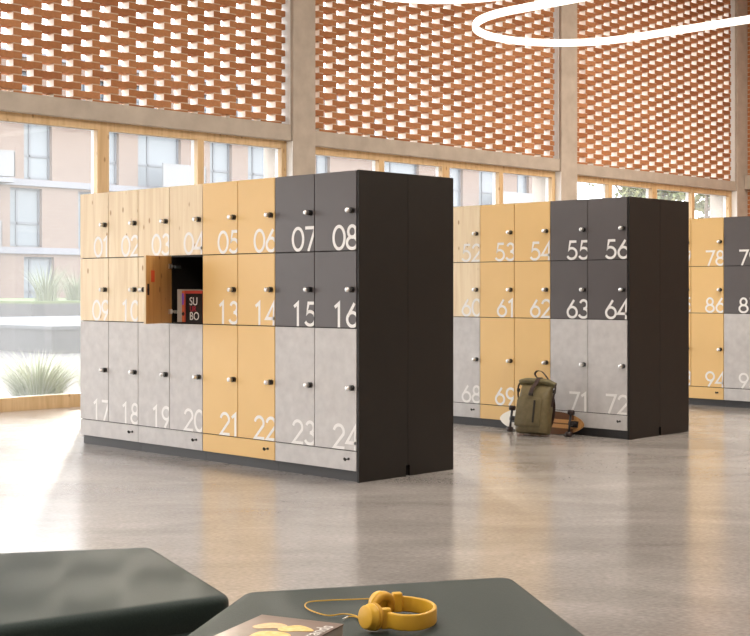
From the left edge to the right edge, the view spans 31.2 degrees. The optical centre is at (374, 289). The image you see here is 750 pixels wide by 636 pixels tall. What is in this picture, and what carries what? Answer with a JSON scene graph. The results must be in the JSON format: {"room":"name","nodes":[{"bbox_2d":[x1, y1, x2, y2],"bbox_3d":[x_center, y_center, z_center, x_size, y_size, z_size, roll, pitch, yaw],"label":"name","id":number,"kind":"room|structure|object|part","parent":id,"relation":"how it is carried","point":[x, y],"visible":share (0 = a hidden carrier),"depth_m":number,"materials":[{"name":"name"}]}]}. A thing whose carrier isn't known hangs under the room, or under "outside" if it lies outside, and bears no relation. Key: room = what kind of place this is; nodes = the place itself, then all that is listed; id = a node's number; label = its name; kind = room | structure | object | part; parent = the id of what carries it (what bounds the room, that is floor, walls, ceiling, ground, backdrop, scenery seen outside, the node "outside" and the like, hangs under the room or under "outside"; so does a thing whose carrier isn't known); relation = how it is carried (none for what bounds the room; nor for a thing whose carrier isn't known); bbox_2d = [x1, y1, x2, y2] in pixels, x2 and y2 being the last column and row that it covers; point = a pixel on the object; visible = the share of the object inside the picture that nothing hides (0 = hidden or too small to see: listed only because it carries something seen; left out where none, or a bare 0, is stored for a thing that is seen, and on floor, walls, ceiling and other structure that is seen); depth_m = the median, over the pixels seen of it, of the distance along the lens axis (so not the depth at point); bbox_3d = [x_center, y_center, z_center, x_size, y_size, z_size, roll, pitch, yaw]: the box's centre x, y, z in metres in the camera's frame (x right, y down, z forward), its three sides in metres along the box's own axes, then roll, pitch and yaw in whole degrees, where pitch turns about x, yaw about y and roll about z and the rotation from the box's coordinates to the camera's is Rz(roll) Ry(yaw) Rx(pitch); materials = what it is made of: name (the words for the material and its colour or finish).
{"room":"locker area","nodes":[
{"label":"locker area","id":0,"kind":"room"},
{"bbox_2d":[0,90,290,140],"bbox_3d":[-2.978,-1.930,14.853,0.510,0.200,5.060,0,0,44],"label":"beam","id":1,"kind":"structure","parent":0,"point":[16,102],"depth_m":14.86,"materials":[{"name":"concrete"}]},
{"bbox_2d":[264,0,314,177],"bbox_3d":[-1.070,-2.140,16.791,0.560,6.780,0.380,0,0,44],"label":"pier","id":2,"kind":"object","parent":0,"point":[302,12],"visible":0.14,"depth_m":16.59,"materials":[{"name":"concrete"}]},
{"bbox_2d":[0,0,730,180],"bbox_3d":[0.844,-3.742,18.591,0.139,3.584,15.750,0,0,44],"label":"wall","id":3,"kind":"structure","parent":0,"point":[498,96],"depth_m":18.40,"materials":[{"name":"brick"}]},
{"bbox_2d":[0,111,292,411],"bbox_3d":[-2.862,-0.290,14.739,0.235,3.080,5.060,0,0,44],"label":"window","id":4,"kind":"structure","parent":3,"relation":"in","point":[100,131],"depth_m":14.65,"materials":[{"name":"brown wood"}]},
{"bbox_2d":[267,0,289,123],"bbox_3d":[-1.221,-3.780,16.665,0.500,3.500,0.012,0,0,44],"label":"trim reveal","id":5,"kind":"structure","parent":3,"relation":"attached to","point":[285,59],"depth_m":16.52,"materials":[{"name":"white"}]},
{"bbox_2d":[553,6,558,158],"bbox_3d":[2.610,-3.760,20.569,0.500,3.540,0.012,0,0,44],"label":"trim reveal","id":6,"kind":"structure","parent":3,"relation":"attached to","point":[556,9],"depth_m":20.42,"materials":[{"name":"white"}]},
{"bbox_2d":[730,0,734,180],"bbox_3d":[6.288,-3.740,24.316,0.500,3.580,0.012,0,0,44],"label":"trim reveal","id":7,"kind":"structure","parent":3,"relation":"attached to","point":[732,2],"depth_m":24.17,"materials":[{"name":"white"}]},
{"bbox_2d":[0,404,749,635],"bbox_3d":[3.379,1.300,9.132,17.600,0.100,28.500,0,0,44],"label":"floor","id":8,"kind":"structure","parent":0,"point":[648,536],"depth_m":7.35,"materials":[{"name":"concrete"}]},
{"bbox_2d":[80,190,141,450],"bbox_3d":[-1.976,0.235,10.813,0.798,2.030,0.526,0,0,44],"label":"tall cabinet","id":9,"kind":"object","parent":8,"relation":"on","point":[108,220],"visible":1,"depth_m":10.68,"materials":[{"name":"grey"}]},
{"bbox_3d":[-2.255,0.649,10.815,0.394,0.792,0.018,0,0,44],"label":"door","id":10,"kind":"part","parent":9,"relation":"part of","materials":[{"name":"grey laminate"}]},
{"bbox_3d":[-2.255,-0.003,10.815,0.394,0.500,0.018,0,0,44],"label":"door","id":11,"kind":"part","parent":9,"relation":"part of","materials":[{"name":"brown wood"}]},
{"bbox_3d":[-2.255,-0.518,10.815,0.394,0.518,0.018,0,0,44],"label":"door","id":12,"kind":"part","parent":9,"relation":"part of","materials":[{"name":"brown wood"}]},
{"bbox_3d":[-2.112,1.114,10.675,0.794,0.126,0.018,0,0,44],"label":"drawer","id":13,"kind":"part","parent":9,"relation":"part of","materials":[{"name":"grey laminate"}]},
{"bbox_3d":[-1.969,0.649,10.535,0.394,0.792,0.018,0,0,44],"label":"door","id":14,"kind":"part","parent":9,"relation":"part of","materials":[{"name":"grey laminate"}]},
{"bbox_3d":[-1.969,-0.003,10.535,0.394,0.500,0.018,0,0,44],"label":"door","id":15,"kind":"part","parent":9,"relation":"part of","materials":[{"name":"brown wood"}]},
{"bbox_3d":[-1.969,-0.518,10.535,0.394,0.518,0.018,0,0,44],"label":"door","id":16,"kind":"part","parent":9,"relation":"part of","materials":[{"name":"brown wood"}]},
{"bbox_2d":[0,548,228,635],"bbox_3d":[-1.097,1.040,3.828,1.191,0.421,1.059,0,0,-32],"label":"ottoman","id":17,"kind":"object","parent":8,"relation":"on","point":[120,591],"visible":0.87,"depth_m":3.63,"materials":[{"name":"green leather"}]},
{"bbox_2d":[138,184,205,459],"bbox_3d":[-1.512,0.235,10.144,0.798,2.030,0.832,0,0,44],"label":"tall cabinet","id":18,"kind":"object","parent":8,"relation":"on","point":[170,219],"visible":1,"depth_m":10.09,"materials":[{"name":"grey"}]},
{"bbox_3d":[-1.684,-0.003,10.255,0.394,0.500,0.018,0,0,44],"label":"door","id":19,"kind":"part","parent":18,"relation":"part of","materials":[{"name":"brown wood"}]},
{"bbox_3d":[-1.684,0.649,10.255,0.394,0.792,0.018,0,0,44],"label":"door","id":20,"kind":"part","parent":18,"relation":"part of","materials":[{"name":"grey laminate"}]},
{"bbox_3d":[-1.684,-0.518,10.255,0.394,0.518,0.018,0,0,44],"label":"door","id":21,"kind":"part","parent":18,"relation":"part of","materials":[{"name":"brown wood"}]},
{"bbox_3d":[-1.602,-0.003,9.918,0.018,0.500,0.394,0,0,19],"label":"door","id":22,"kind":"part","parent":18,"relation":"part of","materials":[{"name":"brown wood"}]},
{"bbox_3d":[-1.541,1.114,10.115,0.794,0.126,0.018,0,0,44],"label":"drawer","id":23,"kind":"part","parent":18,"relation":"part of","materials":[{"name":"grey laminate"}]},
{"bbox_2d":[182,291,183,321],"bbox_3d":[-1.372,0.123,10.136,0.035,0.234,0.194,0,0,44],"label":"book","id":24,"kind":"object","parent":18,"relation":"in","point":[182,291],"visible":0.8,"depth_m":10.07,"materials":[{"name":"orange paper"}]},
{"bbox_3d":[-1.399,0.649,9.975,0.394,0.792,0.018,0,0,44],"label":"door","id":25,"kind":"part","parent":18,"relation":"part of","materials":[{"name":"grey laminate"}]},
{"bbox_3d":[-1.399,-0.518,9.975,0.394,0.518,0.018,0,0,44],"label":"door","id":26,"kind":"part","parent":18,"relation":"part of","materials":[{"name":"brown wood"}]},
{"bbox_2d":[177,289,200,321],"bbox_3d":[-1.409,0.117,10.181,0.032,0.246,0.200,0,0,44],"label":"book","id":27,"kind":"object","parent":18,"relation":"in","point":[178,290],"visible":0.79,"depth_m":10.11,"materials":[{"name":"beige paper"}]},
{"bbox_2d":[180,290,202,321],"bbox_3d":[-1.388,0.119,10.161,0.022,0.244,0.200,0,0,44],"label":"book","id":28,"kind":"object","parent":18,"relation":"in","point":[180,290],"visible":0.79,"depth_m":10.09,"materials":[{"name":"beige paper"}]},
{"bbox_2d":[184,291,202,322],"bbox_3d":[-1.338,0.122,9.995,0.215,0.236,0.037,0,0,44],"label":"book","id":29,"kind":"object","parent":18,"relation":"in","point":[193,300],"visible":1,"depth_m":9.98,"materials":[{"name":"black paper"}]},
{"bbox_2d":[203,177,278,470],"bbox_3d":[-0.834,0.235,9.693,0.798,2.030,0.526,0,0,44],"label":"tall cabinet","id":30,"kind":"object","parent":8,"relation":"on","point":[239,252],"visible":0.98,"depth_m":9.53,"materials":[{"name":"yellow"}]},
{"bbox_3d":[-1.113,0.649,9.694,0.394,0.792,0.018,0,0,44],"label":"door","id":31,"kind":"part","parent":30,"relation":"part of","materials":[{"name":"yellow laminate"}]},
{"bbox_3d":[-1.113,-0.003,9.694,0.394,0.500,0.018,0,0,44],"label":"door","id":32,"kind":"part","parent":30,"relation":"part of","materials":[{"name":"yellow laminate"}]},
{"bbox_3d":[-1.113,-0.518,9.694,0.394,0.518,0.018,0,0,44],"label":"door","id":33,"kind":"part","parent":30,"relation":"part of","materials":[{"name":"yellow laminate"}]},
{"bbox_3d":[-0.970,1.114,9.554,0.794,0.126,0.018,0,0,44],"label":"drawer","id":34,"kind":"part","parent":30,"relation":"part of","materials":[{"name":"yellow laminate"}]},
{"bbox_3d":[-0.828,0.649,9.414,0.394,0.792,0.018,0,0,44],"label":"door","id":35,"kind":"part","parent":30,"relation":"part of","materials":[{"name":"yellow laminate"}]},
{"bbox_3d":[-0.828,-0.003,9.414,0.394,0.500,0.018,0,0,44],"label":"door","id":36,"kind":"part","parent":30,"relation":"part of","materials":[{"name":"yellow laminate"}]},
{"bbox_3d":[-0.828,-0.518,9.414,0.394,0.518,0.018,0,0,44],"label":"door","id":37,"kind":"part","parent":30,"relation":"part of","materials":[{"name":"yellow laminate"}]},
{"bbox_2d":[275,170,407,482],"bbox_3d":[-0.256,0.235,9.125,0.820,2.030,0.526,0,0,44],"label":"tall cabinet","id":38,"kind":"object","parent":8,"relation":"on","point":[341,238],"visible":1,"depth_m":8.91,"materials":[{"name":"grey laminate"}]},
{"bbox_3d":[-0.542,0.649,9.134,0.394,0.792,0.018,0,0,44],"label":"door","id":39,"kind":"part","parent":38,"relation":"part of","materials":[{"name":"grey laminate"}]},
{"bbox_3d":[-0.542,-0.003,9.134,0.394,0.500,0.018,0,0,44],"label":"door","id":40,"kind":"part","parent":38,"relation":"part of","materials":[{"name":"laminate"}]},
{"bbox_3d":[-0.542,-0.518,9.134,0.394,0.518,0.018,0,0,44],"label":"door","id":41,"kind":"part","parent":38,"relation":"part of","materials":[{"name":"laminate"}]},
{"bbox_3d":[-0.399,1.114,8.994,0.794,0.126,0.018,0,0,44],"label":"drawer","id":42,"kind":"part","parent":38,"relation":"part of","materials":[{"name":"grey laminate"}]},
{"bbox_3d":[-0.257,0.649,8.854,0.394,0.792,0.018,0,0,44],"label":"door","id":43,"kind":"part","parent":38,"relation":"part of","materials":[{"name":"grey laminate"}]},
{"bbox_3d":[-0.257,-0.003,8.854,0.394,0.500,0.018,0,0,44],"label":"door","id":44,"kind":"part","parent":38,"relation":"part of","materials":[{"name":"laminate"}]},
{"bbox_3d":[-0.257,-0.518,8.854,0.394,0.518,0.018,0,0,44],"label":"door","id":45,"kind":"part","parent":38,"relation":"part of","materials":[{"name":"laminate"}]},
{"bbox_3d":[0.052,0.235,8.868,0.019,2.030,0.462,0,0,44],"label":"panel","id":46,"kind":"part","parent":38,"relation":"part of","materials":[{"name":"black laminate"}]},
{"bbox_2d":[188,578,583,635],"bbox_3d":[-0.038,1.010,3.000,1.024,0.481,1.084,0,0,-10],"label":"bench","id":47,"kind":"object","parent":8,"relation":"on","point":[485,606],"visible":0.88,"depth_m":3.25,"materials":[{"name":"green leather"}]},
{"bbox_2d":[215,615,343,635],"bbox_3d":[-0.218,0.752,2.887,0.210,0.031,0.270,0,0,25],"label":"book","id":48,"kind":"object","parent":47,"relation":"on","point":[262,625],"visible":1,"depth_m":2.93,"materials":[{"name":"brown paper"}]},
{"bbox_2d":[304,591,436,630],"bbox_3d":[-0.006,0.734,3.168,0.215,0.065,0.380,0,0,-31],"label":"headphones","id":49,"kind":"object","parent":47,"relation":"on","point":[378,613],"visible":1,"depth_m":3.03,"materials":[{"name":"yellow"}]},
{"bbox_2d":[358,603,383,630],"bbox_3d":[-0.008,0.736,3.018,0.062,0.062,0.044,0,0,44],"label":"ear cup","id":50,"kind":"object","parent":49,"relation":"on","point":[371,615],"depth_m":3.00,"materials":[{"name":"yellow plastic"}]},
{"bbox_2d":[368,591,394,611],"bbox_3d":[0.014,0.733,3.133,0.046,0.062,0.062,0,0,44],"label":"ear cup","id":51,"kind":"object","parent":49,"relation":"on","point":[383,598],"depth_m":3.13,"materials":[{"name":"yellow"}]},
{"bbox_2d":[406,174,452,475],"bbox_3d":[0.115,0.235,9.503,0.819,2.030,0.526,0,0,44],"label":"tall cabinet","id":52,"kind":"object","parent":8,"relation":"on","point":[430,198],"visible":0.47,"depth_m":9.19,"materials":[{"name":"grey"}]},
{"bbox_2d":[315,147,560,203],"bbox_3d":[0.959,-0.275,18.633,0.235,3.050,5.090,0,0,44],"label":"window","id":53,"kind":"structure","parent":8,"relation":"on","point":[552,179],"depth_m":18.86,"materials":[{"name":"brown wood"}]},
{"bbox_2d":[453,205,481,425],"bbox_3d":[0.820,0.235,12.756,0.798,2.030,0.526,0,0,44],"label":"tall cabinet","id":54,"kind":"object","parent":8,"relation":"on","point":[466,219],"visible":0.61,"depth_m":12.45,"materials":[{"name":"grey wood"}]},
{"bbox_3d":[0.827,0.649,12.477,0.394,0.792,0.018,0,0,44],"label":"door","id":55,"kind":"part","parent":54,"relation":"part of","materials":[{"name":"grey stone"}]},
{"bbox_3d":[0.827,-0.003,12.477,0.394,0.500,0.018,0,0,44],"label":"door","id":56,"kind":"part","parent":54,"relation":"part of","materials":[{"name":"brown wood"}]},
{"bbox_3d":[0.827,-0.518,12.477,0.394,0.518,0.018,0,0,44],"label":"door","id":57,"kind":"part","parent":54,"relation":"part of","materials":[{"name":"brown wood"}]},
{"bbox_3d":[0.684,1.114,12.617,0.794,0.126,0.018,0,0,44],"label":"drawer","id":58,"kind":"part","parent":54,"relation":"part of","materials":[{"name":"grey laminate"}]},
{"bbox_2d":[480,201,551,427],"bbox_3d":[1.391,0.235,12.196,0.798,2.030,0.526,0,0,44],"label":"tall cabinet","id":59,"kind":"object","parent":8,"relation":"on","point":[515,260],"visible":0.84,"depth_m":12.08,"materials":[{"name":"yellow"}]},
{"bbox_3d":[1.255,1.114,12.057,0.794,0.126,0.018,0,0,44],"label":"drawer","id":60,"kind":"part","parent":59,"relation":"part of","materials":[{"name":"yellow laminate"}]},
{"bbox_3d":[1.112,0.649,12.197,0.394,0.792,0.018,0,0,44],"label":"door","id":61,"kind":"part","parent":59,"relation":"part of","materials":[{"name":"yellow laminate"}]},
{"bbox_3d":[1.112,-0.003,12.197,0.394,0.500,0.018,0,0,44],"label":"door","id":62,"kind":"part","parent":59,"relation":"part of","materials":[{"name":"yellow laminate"}]},
{"bbox_3d":[1.112,-0.518,12.197,0.394,0.518,0.018,0,0,44],"label":"door","id":63,"kind":"part","parent":59,"relation":"part of","materials":[{"name":"yellow laminate"}]},
{"bbox_3d":[1.398,0.649,11.917,0.394,0.792,0.018,0,0,44],"label":"door","id":64,"kind":"part","parent":59,"relation":"part of","materials":[{"name":"yellow laminate"}]},
{"bbox_3d":[1.398,-0.003,11.917,0.394,0.500,0.018,0,0,44],"label":"door","id":65,"kind":"part","parent":59,"relation":"part of","materials":[{"name":"yellow laminate"}]},
{"bbox_3d":[1.398,-0.518,11.917,0.394,0.518,0.018,0,0,44],"label":"door","id":66,"kind":"part","parent":59,"relation":"part of","materials":[{"name":"yellow laminate"}]},
{"bbox_2d":[514,370,556,434],"bbox_3d":[1.373,0.969,11.540,0.369,0.552,0.234,0,0,36],"label":"backpack","id":67,"kind":"object","parent":8,"relation":"on","point":[535,407],"visible":1,"depth_m":11.48,"materials":[{"name":"green fabric"}]},
{"bbox_3d":[1.435,0.730,11.566,0.134,0.071,0.032,0,-11,36],"label":"carry handle","id":68,"kind":"part","parent":67,"relation":"part of","materials":[{"name":"black fabric"}]},
{"bbox_2d":[500,405,583,436],"bbox_3d":[1.417,1.137,11.715,0.915,0.234,0.147,0,0,44],"label":"skateboard","id":69,"kind":"object","parent":8,"relation":"on","point":[567,423],"visible":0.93,"depth_m":11.60,"materials":[{"name":"brown wood"}]},
{"bbox_2d":[550,196,659,439],"bbox_3d":[1.970,0.235,11.628,0.820,2.030,0.526,0,0,44],"label":"tall cabinet","id":70,"kind":"object","parent":8,"relation":"on","point":[605,252],"visible":1,"depth_m":11.41,"materials":[{"name":"grey laminate"}]},
{"bbox_3d":[1.683,0.649,11.637,0.394,0.792,0.018,0,0,44],"label":"door","id":71,"kind":"part","parent":70,"relation":"part of","materials":[{"name":"grey laminate"}]},
{"bbox_3d":[1.683,-0.003,11.637,0.394,0.500,0.018,0,0,44],"label":"door","id":72,"kind":"part","parent":70,"relation":"part of","materials":[{"name":"laminate"}]},
{"bbox_3d":[1.683,-0.518,11.637,0.394,0.518,0.018,0,0,44],"label":"door","id":73,"kind":"part","parent":70,"relation":"part of","materials":[{"name":"laminate"}]},
{"bbox_3d":[1.826,1.114,11.497,0.794,0.126,0.018,0,0,44],"label":"drawer","id":74,"kind":"part","parent":70,"relation":"part of","materials":[{"name":"grey stone"}]},
{"bbox_3d":[1.969,0.649,11.357,0.394,0.792,0.018,0,0,44],"label":"door","id":75,"kind":"part","parent":70,"relation":"part of","materials":[{"name":"grey laminate"}]},
{"bbox_3d":[1.969,-0.003,11.357,0.394,0.500,0.018,0,0,44],"label":"door","id":76,"kind":"part","parent":70,"relation":"part of","materials":[{"name":"laminate"}]},
{"bbox_3d":[1.969,-0.518,11.357,0.394,0.518,0.018,0,0,44],"label":"door","id":77,"kind":"part","parent":70,"relation":"part of","materials":[{"name":"laminate"}]},
{"bbox_3d":[2.277,0.235,11.371,0.019,2.030,0.462,0,0,44],"label":"panel","id":78,"kind":"part","parent":70,"relation":"part of","materials":[{"name":"black laminate"}]},
{"bbox_2d":[577,175,736,218],"bbox_3d":[4.724,-0.265,22.468,0.235,3.030,4.840,0,0,44],"label":"window","id":79,"kind":"structure","parent":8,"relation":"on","point":[729,197],"depth_m":22.81,"materials":[{"name":"brown wood"}]},
{"bbox_2d":[659,199,688,434],"bbox_3d":[2.340,0.235,12.006,0.819,2.030,0.526,0,0,44],"label":"tall cabinet","id":80,"kind":"object","parent":8,"relation":"on","point":[674,215],"visible":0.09,"depth_m":11.68,"materials":[{"name":"grey"}]},
{"bbox_2d":[689,217,724,406],"bbox_3d":[3.587,0.235,14.797,0.798,2.030,0.526,0,0,44],"label":"tall cabinet","id":81,"kind":"object","parent":8,"relation":"on","point":[706,235],"visible":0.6,"depth_m":14.52,"materials":[{"name":"yellow"}]},
{"bbox_3d":[3.308,0.649,14.799,0.394,0.792,0.018,0,0,44],"label":"door","id":82,"kind":"part","parent":81,"relation":"part of","materials":[{"name":"yellow laminate"}]},
{"bbox_3d":[3.308,-0.003,14.799,0.394,0.500,0.018,0,0,44],"label":"door","id":83,"kind":"part","parent":81,"relation":"part of","materials":[{"name":"yellow laminate"}]},
{"bbox_3d":[3.308,-0.518,14.799,0.394,0.518,0.018,0,0,44],"label":"door","id":84,"kind":"part","parent":81,"relation":"part of","materials":[{"name":"yellow laminate"}]},
{"bbox_3d":[3.451,1.114,14.659,0.794,0.126,0.018,0,0,44],"label":"drawer","id":85,"kind":"part","parent":81,"relation":"part of","materials":[{"name":"yellow laminate"}]},
{"bbox_3d":[3.594,0.649,14.519,0.394,0.792,0.018,0,0,44],"label":"door","id":86,"kind":"part","parent":81,"relation":"part of","materials":[{"name":"yellow laminate"}]},
{"bbox_3d":[3.594,-0.003,14.519,0.394,0.500,0.018,0,0,44],"label":"door","id":87,"kind":"part","parent":81,"relation":"part of","materials":[{"name":"yellow laminate"}]},
{"bbox_3d":[3.594,-0.518,14.519,0.394,0.518,0.018,0,0,44],"label":"door","id":88,"kind":"part","parent":81,"relation":"part of","materials":[{"name":"yellow laminate"}]},
{"bbox_2d":[724,216,749,407],"bbox_3d":[4.166,0.235,14.229,0.820,2.030,0.526,0,0,44],"label":"tall cabinet","id":89,"kind":"object","parent":8,"relation":"on","point":[736,229],"visible":1,"depth_m":14.26,"materials":[{"name":"grey laminate"}]},
{"bbox_3d":[4.022,1.114,14.098,0.794,0.126,0.018,0,0,44],"label":"drawer","id":90,"kind":"part","parent":89,"relation":"part of","materials":[{"name":"grey laminate"}]},
{"bbox_3d":[3.879,0.649,14.238,0.394,0.792,0.018,0,0,44],"label":"door","id":91,"kind":"part","parent":89,"relation":"part of","materials":[{"name":"grey laminate"}]},
{"bbox_3d":[3.879,-0.003,14.238,0.394,0.500,0.018,0,0,44],"label":"door","id":92,"kind":"part","parent":89,"relation":"part of","materials":[{"name":"laminate"}]},
{"bbox_3d":[3.879,-0.518,14.238,0.394,0.518,0.018,0,0,44],"label":"door","id":93,"kind":"part","parent":89,"relation":"part of","materials":[{"name":"laminate"}]},
{"bbox_2d":[315,131,559,171],"bbox_3d":[0.843,-1.895,18.746,0.510,0.190,5.090,0,0,44],"label":"beam","id":94,"kind":"structure","parent":0,"point":[322,139],"depth_m":18.31,"materials":[{"name":"concrete"}]},
{"bbox_2d":[532,3,576,201],"bbox_3d":[2.772,-2.140,20.705,0.560,6.780,0.410,0,0,44],"label":"pier","id":95,"kind":"object","parent":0,"point":[567,13],"visible":0.17,"depth_m":20.51,"materials":[{"name":"concrete"}]},
{"bbox_2d":[577,164,735,190],"bbox_3d":[4.608,-1.865,22.582,0.510,0.170,4.840,0,0,44],"label":"beam","id":96,"kind":"structure","parent":0,"point":[582,169],"depth_m":22.24,"materials":[{"name":"concrete"}]},
{"bbox_2d":[710,0,747,217],"bbox_3d":[6.436,-2.140,24.438,0.560,6.780,0.370,0,0,44],"label":"pier","id":97,"kind":"object","parent":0,"point":[741,6],"visible":0.1,"depth_m":24.24,"materials":[{"name":"concrete"}]},
{"bbox_2d":[748,0,749,215],"bbox_3d":[12.944,-2.140,18.520,17.100,6.780,0.300,0,0,44],"label":"wall","id":98,"kind":"structure","parent":0,"point":[748,0],"depth_m":24.35,"materials":[{"name":"brick"}]},
{"bbox_2d":[744,175,749,189],"bbox_3d":[12.808,-1.945,18.345,17.050,0.250,0.140,0,0,44],"label":"trim ledge","id":99,"kind":"object","parent":98,"relation":"attached to","point":[746,177],"visible":1,"depth_m":24.24,"materials":[{"name":"concrete"}]},
{"bbox_3d":[3.343,-5.615,9.167,17.700,0.170,28.500,0,0,44],"label":"ceiling","id":100,"kind":"structure","parent":0,"visible":0},
{"bbox_2d":[383,0,498,3],"bbox_3d":[2.549,-4.046,9.138,7.484,2.968,1.984,0,0,44],"label":"pendant lamp","id":101,"kind":"object","parent":100,"relation":"hanging from","point":[402,1],"visible":1,"depth_m":11.98,"materials":[{"name":"white"}]},
{"bbox_2d":[472,0,749,46],"bbox_3d":[3.908,-4.046,11.247,7.484,2.968,1.984,0,0,44],"label":"pendant lamp","id":102,"kind":"object","parent":100,"relation":"hanging from","point":[542,4],"visible":1,"depth_m":13.45,"materials":[{"name":"white"}]},
{"label":"outside","id":103,"kind":"structure","parent":0,"visible":0},
{"bbox_2d":[0,351,79,396],"bbox_3d":[-6.569,1.360,71.090,83.400,0.180,160.000,0,0,44],"label":"ground","id":104,"kind":"structure","parent":103,"point":[76,389],"depth_m":23.53,"materials":[{"name":"white"}]},
{"bbox_2d":[0,350,79,396],"bbox_3d":[-3.699,0.958,14.701,1.614,0.583,1.614,0,0,44],"label":"ornamental grass","id":105,"kind":"object","parent":104,"relation":"on","point":[39,382],"depth_m":14.51,"materials":[{"name":"green plant"}]},
{"bbox_2d":[0,298,79,316],"bbox_3d":[-6.279,0.795,51.421,14.000,0.950,24.000,0,0,44],"label":"lawn","id":106,"kind":"structure","parent":104,"relation":"on","point":[9,307],"depth_m":38.63,"materials":[{"name":"plant"}]},
{"bbox_2d":[18,261,74,300],"bbox_3d":[-9.673,-0.255,39.446,2.203,1.150,2.216,0,0,3],"label":"ornamental grass","id":107,"kind":"object","parent":106,"relation":"on","point":[45,295],"depth_m":39.19,"materials":[{"name":"green plant"}]},
{"bbox_2d":[48,268,79,299],"bbox_3d":[-9.241,-0.210,41.292,2.170,1.059,2.106,0,0,-9],"label":"ornamental grass","id":108,"kind":"object","parent":106,"relation":"on","point":[73,293],"depth_m":41.05,"materials":[{"name":"green"}]},
{"bbox_2d":[0,316,82,353],"bbox_3d":[-4.716,0.995,34.775,9.030,0.550,14.030,0,0,44],"label":"concrete planter","id":109,"kind":"object","parent":104,"relation":"on","point":[37,334],"visible":0.18,"depth_m":27.26,"materials":[{"name":"grey concrete"}]},
{"bbox_2d":[0,47,531,297],"bbox_3d":[-12.252,-4.630,70.082,13.300,11.800,58.800,0,0,44],"label":"apartment building","id":110,"kind":"structure","parent":104,"relation":"on","point":[45,171],"depth_m":60.94,"materials":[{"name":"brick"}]},
{"bbox_3d":[-17.249,-2.400,56.426,1.300,1.100,2.780,0,0,44],"label":"balustrade","id":111,"kind":"part","parent":110,"relation":"part of","materials":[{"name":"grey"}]},
{"bbox_3d":[-16.721,-5.400,56.964,1.300,1.100,2.509,0,0,44],"label":"balustrade","id":112,"kind":"part","parent":110,"relation":"part of","materials":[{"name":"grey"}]},
{"bbox_3d":[-15.579,-3.200,59.434,0.030,2.600,1.594,0,0,44],"label":"pane","id":113,"kind":"part","parent":110,"relation":"part of","materials":[{"name":"clear glass"}]},
{"bbox_3d":[-15.580,-8.775,59.432,0.030,1.750,1.394,0,0,44],"label":"pane","id":114,"kind":"part","parent":110,"relation":"part of","materials":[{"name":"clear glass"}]},
{"bbox_3d":[-15.159,-6.200,59.862,0.030,2.600,1.415,0,0,44],"label":"pane","id":115,"kind":"part","parent":110,"relation":"part of","materials":[{"name":"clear glass"}]},
{"bbox_3d":[-15.122,-0.170,59.898,0.030,2.600,1.517,0,0,44],"label":"pane","id":116,"kind":"part","parent":110,"relation":"part of","materials":[{"name":"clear glass"}]},
{"bbox_3d":[-13.298,-3.200,61.758,0.030,2.600,1.183,0,0,44],"label":"pane","id":117,"kind":"part","parent":110,"relation":"part of","materials":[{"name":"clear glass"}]},
{"bbox_3d":[-12.687,-6.200,62.380,0.030,2.600,1.536,0,0,44],"label":"pane","id":118,"kind":"part","parent":110,"relation":"part of","materials":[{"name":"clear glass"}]},
{"bbox_3d":[-11.001,-8.775,64.097,0.030,1.750,2.491,0,0,44],"label":"pane","id":119,"kind":"part","parent":110,"relation":"part of","materials":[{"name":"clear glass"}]},
{"bbox_3d":[-10.510,-6.200,64.597,0.030,2.600,2.530,0,0,44],"label":"pane","id":120,"kind":"part","parent":110,"relation":"part of","materials":[{"name":"clear glass"}]},
{"bbox_3d":[-9.495,-5.400,64.326,1.300,1.100,2.552,0,0,44],"label":"balustrade","id":121,"kind":"part","parent":110,"relation":"part of","materials":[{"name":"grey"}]},
{"bbox_3d":[-7.878,-6.200,67.279,0.030,2.600,1.405,0,0,44],"label":"pane","id":122,"kind":"part","parent":110,"relation":"part of","materials":[{"name":"clear glass"}]},
{"bbox_3d":[-6.013,-6.200,69.179,0.030,2.600,1.823,0,0,44],"label":"pane","id":123,"kind":"part","parent":110,"relation":"part of","materials":[{"name":"clear glass"}]},
{"bbox_3d":[-2.978,-6.200,72.272,0.030,2.600,1.032,0,0,44],"label":"pane","id":124,"kind":"part","parent":110,"relation":"part of","materials":[{"name":"clear glass"}]},
{"bbox_3d":[1.305,-6.200,76.636,0.030,2.600,2.984,0,0,44],"label":"pane","id":125,"kind":"part","parent":110,"relation":"part of","materials":[{"name":"clear glass"}]},
{"bbox_3d":[4.597,-6.200,79.990,0.030,2.600,1.355,0,0,44],"label":"pane","id":126,"kind":"part","parent":110,"relation":"part of","materials":[{"name":"clear glass"}]},
{"bbox_3d":[6.779,-6.200,82.212,0.030,2.600,1.909,0,0,44],"label":"pane","id":127,"kind":"part","parent":110,"relation":"part of","materials":[{"name":"clear glass"}]},
{"bbox_3d":[8.230,-5.400,82.385,1.300,1.100,3.123,0,0,44],"label":"balustrade","id":128,"kind":"part","parent":110,"relation":"part of","materials":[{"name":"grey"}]},
{"bbox_3d":[9.114,-6.200,84.592,0.030,2.600,1.213,0,0,44],"label":"pane","id":129,"kind":"part","parent":110,"relation":"part of","materials":[{"name":"clear glass"}]},
{"bbox_2d":[588,183,667,199],"bbox_3d":[10.621,-2.526,58.162,4.867,7.616,4.401,0,0,1],"label":"tree","id":130,"kind":"object","parent":104,"relation":"on","point":[619,191],"visible":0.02,"depth_m":57.82,"materials":[{"name":"green plant"}]},
{"bbox_2d":[621,186,704,202],"bbox_3d":[11.049,-2.426,52.155,4.636,7.416,4.362,0,0,-14],"label":"tree","id":131,"kind":"object","parent":104,"relation":"on","point":[661,194],"visible":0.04,"depth_m":51.23,"materials":[{"name":"green plant"}]},
{"bbox_2d":[672,192,709,217],"bbox_3d":[11.717,-2.336,46.560,4.673,7.237,4.878,0,0,44],"label":"tree","id":132,"kind":"object","parent":104,"relation":"on","point":[704,207],"visible":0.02,"depth_m":48.02,"materials":[{"name":"green plant"}]}
]}

